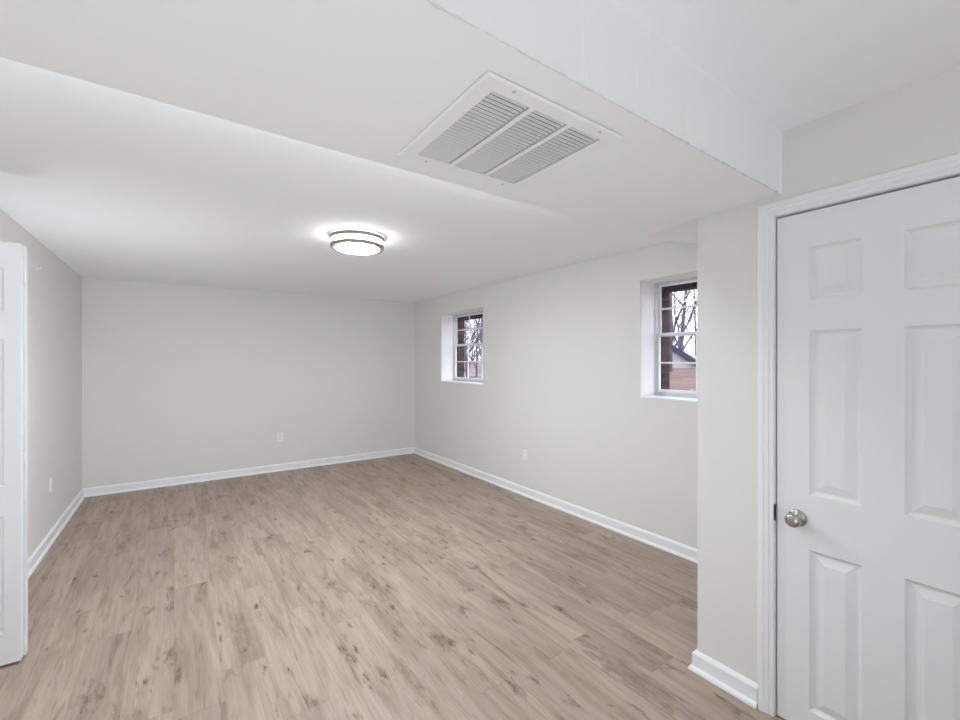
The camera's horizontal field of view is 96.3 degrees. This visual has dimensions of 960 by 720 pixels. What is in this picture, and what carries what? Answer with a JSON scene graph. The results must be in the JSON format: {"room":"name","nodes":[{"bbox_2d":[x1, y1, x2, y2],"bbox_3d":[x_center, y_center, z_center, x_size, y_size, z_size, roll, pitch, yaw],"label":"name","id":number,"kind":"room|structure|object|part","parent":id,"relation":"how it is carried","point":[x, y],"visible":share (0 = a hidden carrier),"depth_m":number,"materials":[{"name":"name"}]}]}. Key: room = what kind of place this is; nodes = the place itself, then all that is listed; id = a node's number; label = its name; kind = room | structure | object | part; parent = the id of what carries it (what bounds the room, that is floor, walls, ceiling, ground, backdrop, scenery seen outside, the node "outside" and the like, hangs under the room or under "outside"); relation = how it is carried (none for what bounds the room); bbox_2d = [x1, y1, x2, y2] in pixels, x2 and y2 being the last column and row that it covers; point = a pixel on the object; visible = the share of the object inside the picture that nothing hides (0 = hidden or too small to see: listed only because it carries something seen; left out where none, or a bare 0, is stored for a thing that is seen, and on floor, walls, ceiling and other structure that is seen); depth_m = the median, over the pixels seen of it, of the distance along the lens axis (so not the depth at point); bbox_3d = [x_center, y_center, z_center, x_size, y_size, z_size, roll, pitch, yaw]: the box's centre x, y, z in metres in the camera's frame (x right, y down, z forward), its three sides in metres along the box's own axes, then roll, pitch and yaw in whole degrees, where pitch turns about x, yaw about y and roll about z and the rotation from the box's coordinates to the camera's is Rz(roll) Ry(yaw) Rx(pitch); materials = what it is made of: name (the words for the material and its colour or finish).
{"room":"finished basement room","nodes":[
{"label":"finished basement room","id":0,"kind":"room"},
{"bbox_2d":[0,208,81,557],"bbox_3d":[-1.807,0.230,0.985,0.120,2.460,8.902,0,0,-35],"label":"wall","id":1,"kind":"structure","parent":0,"point":[54,289],"depth_m":3.47,"materials":[{"name":"white paint"}]},
{"bbox_2d":[0,241,27,665],"bbox_3d":[-2.350,0.443,2.016,0.309,2.006,0.074,0,0,-35],"label":"door","id":2,"kind":"structure","parent":1,"relation":"in","point":[13,256],"depth_m":2.05,"materials":[{"name":"white paint"}]},
{"bbox_3d":[-2.342,-0.335,1.997,0.188,0.210,0.034,0,0,-35],"label":"panel","id":3,"kind":"part","parent":2,"relation":"part of","materials":[{"name":"white paint"}]},
{"bbox_3d":[-2.342,0.250,1.997,0.188,0.700,0.034,0,0,-35],"label":"panel","id":4,"kind":"part","parent":2,"relation":"part of","materials":[{"name":"white paint"}]},
{"bbox_3d":[-2.342,1.020,1.997,0.188,0.560,0.034,0,0,-35],"label":"panel","id":5,"kind":"part","parent":2,"relation":"part of","materials":[{"name":"white paint"}]},
{"bbox_2d":[50,477,52,491],"bbox_3d":[-3.457,1.003,3.468,0.008,0.115,0.070,0,0,-35],"label":"wall outlet","id":6,"kind":"object","parent":1,"relation":"attached to","point":[51,478],"visible":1,"depth_m":3.46,"materials":[{"name":"white plastic"}]},
{"bbox_2d":[28,489,84,578],"bbox_3d":[-3.339,1.414,3.314,0.028,0.092,3.092,0,0,-35],"label":"baseboard","id":7,"kind":"structure","parent":1,"relation":"attached to","point":[46,543],"depth_m":3.46,"materials":[{"name":"white paint"}]},
{"bbox_2d":[82,277,414,487],"bbox_3d":[-2.684,0.230,5.755,4.304,2.460,0.204,0,0,-35],"label":"wall","id":8,"kind":"structure","parent":0,"point":[178,380],"depth_m":5.35,"materials":[{"name":"white paint"}]},
{"bbox_2d":[82,447,413,496],"bbox_3d":[-2.624,1.414,5.660,3.883,0.092,0.028,0,0,-34],"label":"baseboard","id":9,"kind":"structure","parent":8,"relation":"attached to","point":[164,482],"depth_m":5.35,"materials":[{"name":"white paint"}]},
{"bbox_2d":[277,432,282,441],"bbox_3d":[-2.633,1.015,5.665,0.070,0.115,0.009,0,0,-34],"label":"wall outlet","id":10,"kind":"object","parent":8,"relation":"attached to","point":[279,435],"visible":1,"depth_m":5.66,"materials":[{"name":"white plastic"}]},
{"bbox_2d":[0,57,669,302],"bbox_3d":[-1.321,-0.967,3.840,4.300,0.178,5.010,0,0,-35],"label":"ceiling","id":11,"kind":"structure","parent":0,"point":[116,184],"depth_m":2.53,"materials":[{"name":"white paint"}]},
{"bbox_2d":[330,230,383,254],"bbox_3d":[-0.888,-0.840,3.112,0.378,0.109,0.378,0,0,-35],"label":"ceiling lamp","id":12,"kind":"object","parent":11,"relation":"attached to","point":[354,242],"visible":1,"depth_m":2.99,"materials":[{"name":"white glass"}]},
{"bbox_2d":[0,0,782,242],"bbox_3d":[0.125,-0.828,1.627,4.090,0.325,1.093,0,0,-35],"label":"ceiling","id":13,"kind":"structure","parent":0,"point":[363,79],"depth_m":1.06,"materials":[{"name":"white paint"}]},
{"bbox_2d":[398,71,622,189],"bbox_3d":[0.080,-0.744,1.336,0.500,0.172,0.490,0,0,-35],"label":"ceiling vent","id":14,"kind":"object","parent":13,"relation":"in","point":[499,131],"visible":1,"depth_m":1.29,"materials":[{"name":"white metal"}]},
{"bbox_2d":[0,453,784,719],"bbox_3d":[-0.441,1.520,1.957,5.050,0.120,9.100,0,0,-35],"label":"floor","id":15,"kind":"structure","parent":0,"point":[412,586],"depth_m":2.47,"materials":[{"name":"brown wood"}]},
{"bbox_2d":[415,241,696,548],"bbox_3d":[1.487,0.160,3.451,0.255,2.600,9.100,0,0,-35],"label":"wall","id":16,"kind":"structure","parent":0,"point":[562,385],"depth_m":4.07,"materials":[{"name":"white paint"}]},
{"bbox_2d":[441,311,482,384],"bbox_3d":[-0.088,-0.156,5.803,0.424,0.976,1.016,0,0,-35],"label":"window","id":17,"kind":"structure","parent":16,"relation":"in","point":[479,381],"depth_m":5.99,"materials":[{"name":"white plastic"}]},
{"bbox_3d":[-0.174,0.301,5.742,0.214,0.010,1.016,0,0,-35],"label":"sill","id":18,"kind":"part","parent":17,"relation":"part of","materials":[{"name":"white paint"}]},
{"bbox_3d":[-0.066,-0.172,5.818,0.065,0.945,1.016,0,0,-35],"label":"frame","id":19,"kind":"part","parent":17,"relation":"part of","materials":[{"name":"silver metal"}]},
{"bbox_3d":[-0.068,0.022,5.817,0.020,0.492,0.986,0,0,-35],"label":"sash","id":20,"kind":"part","parent":17,"relation":"part of","materials":[{"name":"white paint"}]},
{"bbox_3d":[-0.050,-0.413,5.830,0.020,0.434,0.986,0,0,-35],"label":"sash","id":21,"kind":"part","parent":17,"relation":"part of","materials":[{"name":"white paint"}]},
{"bbox_2d":[523,449,526,460],"bbox_3d":[0.482,1.023,4.635,0.008,0.115,0.070,0,0,-35],"label":"wall outlet","id":22,"kind":"object","parent":16,"relation":"attached to","point":[524,450],"visible":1,"depth_m":4.63,"materials":[{"name":"white plastic"}]},
{"bbox_2d":[414,447,696,562],"bbox_3d":[0.423,1.414,4.702,0.028,0.092,5.052,0,0,-35],"label":"baseboard","id":23,"kind":"structure","parent":16,"relation":"attached to","point":[676,548],"depth_m":3.98,"materials":[{"name":"white paint"}]},
{"bbox_2d":[640,277,696,401],"bbox_3d":[1.765,-0.156,3.199,0.424,0.976,1.016,0,0,-35],"label":"window","id":24,"kind":"structure","parent":16,"relation":"in","point":[664,394],"depth_m":3.54,"materials":[{"name":"white plastic"}]},
{"bbox_3d":[1.679,0.301,3.138,0.214,0.010,1.016,0,0,-35],"label":"sill","id":25,"kind":"part","parent":24,"relation":"part of","materials":[{"name":"white paint"}]},
{"bbox_3d":[1.785,0.022,3.213,0.020,0.492,0.986,0,0,-35],"label":"sash","id":26,"kind":"part","parent":24,"relation":"part of","materials":[{"name":"white paint"}]},
{"bbox_3d":[1.803,-0.413,3.226,0.020,0.434,0.986,0,0,-35],"label":"sash","id":27,"kind":"part","parent":24,"relation":"part of","materials":[{"name":"white paint"}]},
{"bbox_2d":[457,282,696,389],"bbox_3d":[1.493,-0.490,3.763,0.114,4.500,9.600,0,0,-35],"label":"wall","id":28,"kind":"structure","parent":0,"point":[665,341],"depth_m":3.65,"materials":[{"name":"red brick"}]},
{"bbox_2d":[616,0,959,130],"bbox_3d":[1.514,-0.985,-0.143,4.300,0.150,3.411,0,0,-35],"label":"ceiling","id":29,"kind":"structure","parent":0,"point":[794,63],"depth_m":1.27,"materials":[{"name":"white paint"}]},
{"bbox_2d":[697,66,959,683],"bbox_3d":[2.521,0.230,0.849,1.077,2.460,3.660,0,0,-35],"label":"wall","id":30,"kind":"structure","parent":0,"point":[918,122],"depth_m":1.87,"materials":[{"name":"white paint"}]},
{"bbox_2d":[688,650,757,708],"bbox_3d":[1.079,1.414,1.923,0.028,0.092,0.292,0,0,-35],"label":"baseboard","id":31,"kind":"object","parent":30,"relation":"attached to","point":[744,689],"visible":1,"depth_m":1.91,"materials":[{"name":"white paint"}]},
{"bbox_2d":[758,153,959,719],"bbox_3d":[1.422,0.408,1.512,0.174,2.104,0.773,0,0,-35],"label":"door","id":32,"kind":"structure","parent":30,"relation":"in","point":[859,280],"depth_m":1.55,"materials":[{"name":"white paint"}]},
{"bbox_3d":[1.207,0.623,1.761,0.009,0.066,0.006,0,0,-35],"label":"strike plate","id":33,"kind":"part","parent":32,"relation":"part of","materials":[{"name":"grey metal"}]},
{"bbox_3d":[1.227,0.625,1.681,0.053,0.054,0.054,0,0,-35],"label":"knob","id":34,"kind":"part","parent":32,"relation":"part of","materials":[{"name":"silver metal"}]},
{"bbox_3d":[1.331,-0.338,1.612,0.013,0.205,0.156,0,0,-35],"label":"panel","id":35,"kind":"part","parent":32,"relation":"part of","materials":[{"name":"white paint"}]},
{"bbox_3d":[1.331,0.205,1.612,0.013,0.639,0.156,0,0,-35],"label":"panel","id":36,"kind":"part","parent":32,"relation":"part of","materials":[{"name":"white paint"}]},
{"bbox_3d":[1.331,1.050,1.612,0.013,0.625,0.156,0,0,-35],"label":"panel","id":37,"kind":"part","parent":32,"relation":"part of","materials":[{"name":"white paint"}]},
{"bbox_3d":[1.486,-0.338,1.393,0.013,0.205,0.156,0,0,-35],"label":"panel","id":38,"kind":"part","parent":32,"relation":"part of","materials":[{"name":"white paint"}]},
{"bbox_3d":[1.486,0.205,1.393,0.013,0.639,0.156,0,0,-35],"label":"panel","id":39,"kind":"part","parent":32,"relation":"part of","materials":[{"name":"white paint"}]},
{"bbox_3d":[1.486,1.050,1.393,0.013,0.625,0.156,0,0,-35],"label":"panel","id":40,"kind":"part","parent":32,"relation":"part of","materials":[{"name":"white paint"}]},
{"label":"outside","id":41,"kind":"structure","parent":0,"visible":0},
{"bbox_2d":[471,368,695,390],"bbox_3d":[16.111,4.380,57.491,86.000,8.495,125.000,0,0,-35],"label":"ground","id":42,"kind":"structure","parent":41,"point":[684,379],"depth_m":11.37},
{"bbox_2d":[464,321,479,376],"bbox_3d":[0.171,-3.154,32.734,7.498,9.462,5.213,0,0,-33],"label":"bare tree","id":43,"kind":"object","parent":42,"relation":"on","point":[468,321],"visible":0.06,"depth_m":32.91,"materials":[{"name":"grey plant"}]},
{"bbox_2d":[464,362,480,377],"bbox_3d":[-1.005,1.870,36.000,3.340,3.480,3.780,0,0,-3],"label":"house","id":44,"kind":"structure","parent":42,"relation":"on","point":[472,371],"depth_m":34.62,"materials":[{"name":"brick"}]},
{"bbox_2d":[464,319,480,377],"bbox_3d":[-1.468,-2.682,23.530,5.895,8.190,7.472,0,0,26],"label":"bare tree","id":45,"kind":"object","parent":42,"relation":"on","point":[466,368],"visible":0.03,"depth_m":23.36,"materials":[{"name":"grey plant"}]},
{"bbox_2d":[464,322,480,371],"bbox_3d":[-0.363,-2.635,29.390,5.365,8.499,6.799,0,0,43],"label":"bare tree","id":46,"kind":"object","parent":42,"relation":"on","point":[464,322],"visible":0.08,"depth_m":29.50,"materials":[{"name":"grey plant"}]},
{"bbox_2d":[464,318,482,360],"bbox_3d":[-0.400,-3.777,17.991,8.104,10.130,6.395,0,0,42],"label":"bare tree","id":47,"kind":"object","parent":42,"relation":"on","point":[473,334],"visible":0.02,"depth_m":16.95,"materials":[{"name":"grey plant"}]},
{"bbox_2d":[464,318,482,357],"bbox_3d":[-0.325,-4.932,19.738,6.828,12.392,9.820,0,0,-17],"label":"bare tree","id":48,"kind":"object","parent":42,"relation":"on","point":[482,318],"visible":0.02,"depth_m":20.62,"materials":[{"name":"grey plant"}]},
{"bbox_2d":[670,290,696,371],"bbox_3d":[7.810,-5.512,17.626,7.003,12.709,10.071,0,0,-38],"label":"bare tree","id":49,"kind":"object","parent":42,"relation":"on","point":[672,329],"visible":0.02,"depth_m":16.79,"materials":[{"name":"grey plant"}]},
{"bbox_2d":[673,342,695,367],"bbox_3d":[11.998,0.110,27.469,4.080,2.800,8.480,0,0,29],"label":"house","id":50,"kind":"structure","parent":42,"relation":"on","point":[679,355],"depth_m":23.40,"materials":[{"name":"grey"}]},
{"bbox_2d":[672,289,696,350],"bbox_3d":[11.957,-6.269,23.759,13.143,14.203,8.989,0,0,41],"label":"bare tree","id":51,"kind":"object","parent":42,"relation":"on","point":[681,346],"visible":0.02,"depth_m":23.76,"materials":[{"name":"grey plant"}]},
{"bbox_2d":[672,290,696,355],"bbox_3d":[15.256,-4.711,31.188,8.626,10.886,5.998,0,0,17],"label":"bare tree","id":52,"kind":"object","parent":42,"relation":"on","point":[690,290],"visible":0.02,"depth_m":30.63,"materials":[{"name":"grey plant"}]},
{"bbox_2d":[672,291,696,341],"bbox_3d":[18.203,-4.630,39.639,8.632,10.790,6.812,0,0,25],"label":"bare tree","id":53,"kind":"object","parent":42,"relation":"on","point":[682,291],"visible":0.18,"depth_m":40.15,"materials":[{"name":"grey plant"}]},
{"bbox_2d":[672,291,696,342],"bbox_3d":[15.184,-2.798,33.355,6.354,6.964,5.013,0,0,31],"label":"bare tree","id":54,"kind":"object","parent":42,"relation":"on","point":[696,291],"visible":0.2,"depth_m":33.53,"materials":[{"name":"grey plant"}]},
{"bbox_2d":[673,289,696,337],"bbox_3d":[10.650,-3.334,21.182,7.514,8.236,5.928,0,0,22],"label":"bare tree","id":55,"kind":"object","parent":42,"relation":"on","point":[694,289],"visible":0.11,"depth_m":20.98,"materials":[{"name":"grey plant"}]},
{"bbox_2d":[674,293,696,342],"bbox_3d":[21.921,-3.794,48.361,8.227,9.018,6.490,0,0,-11],"label":"bare tree","id":56,"kind":"object","parent":42,"relation":"on","point":[683,293],"visible":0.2,"depth_m":47.98,"materials":[{"name":"grey plant"}]}
]}

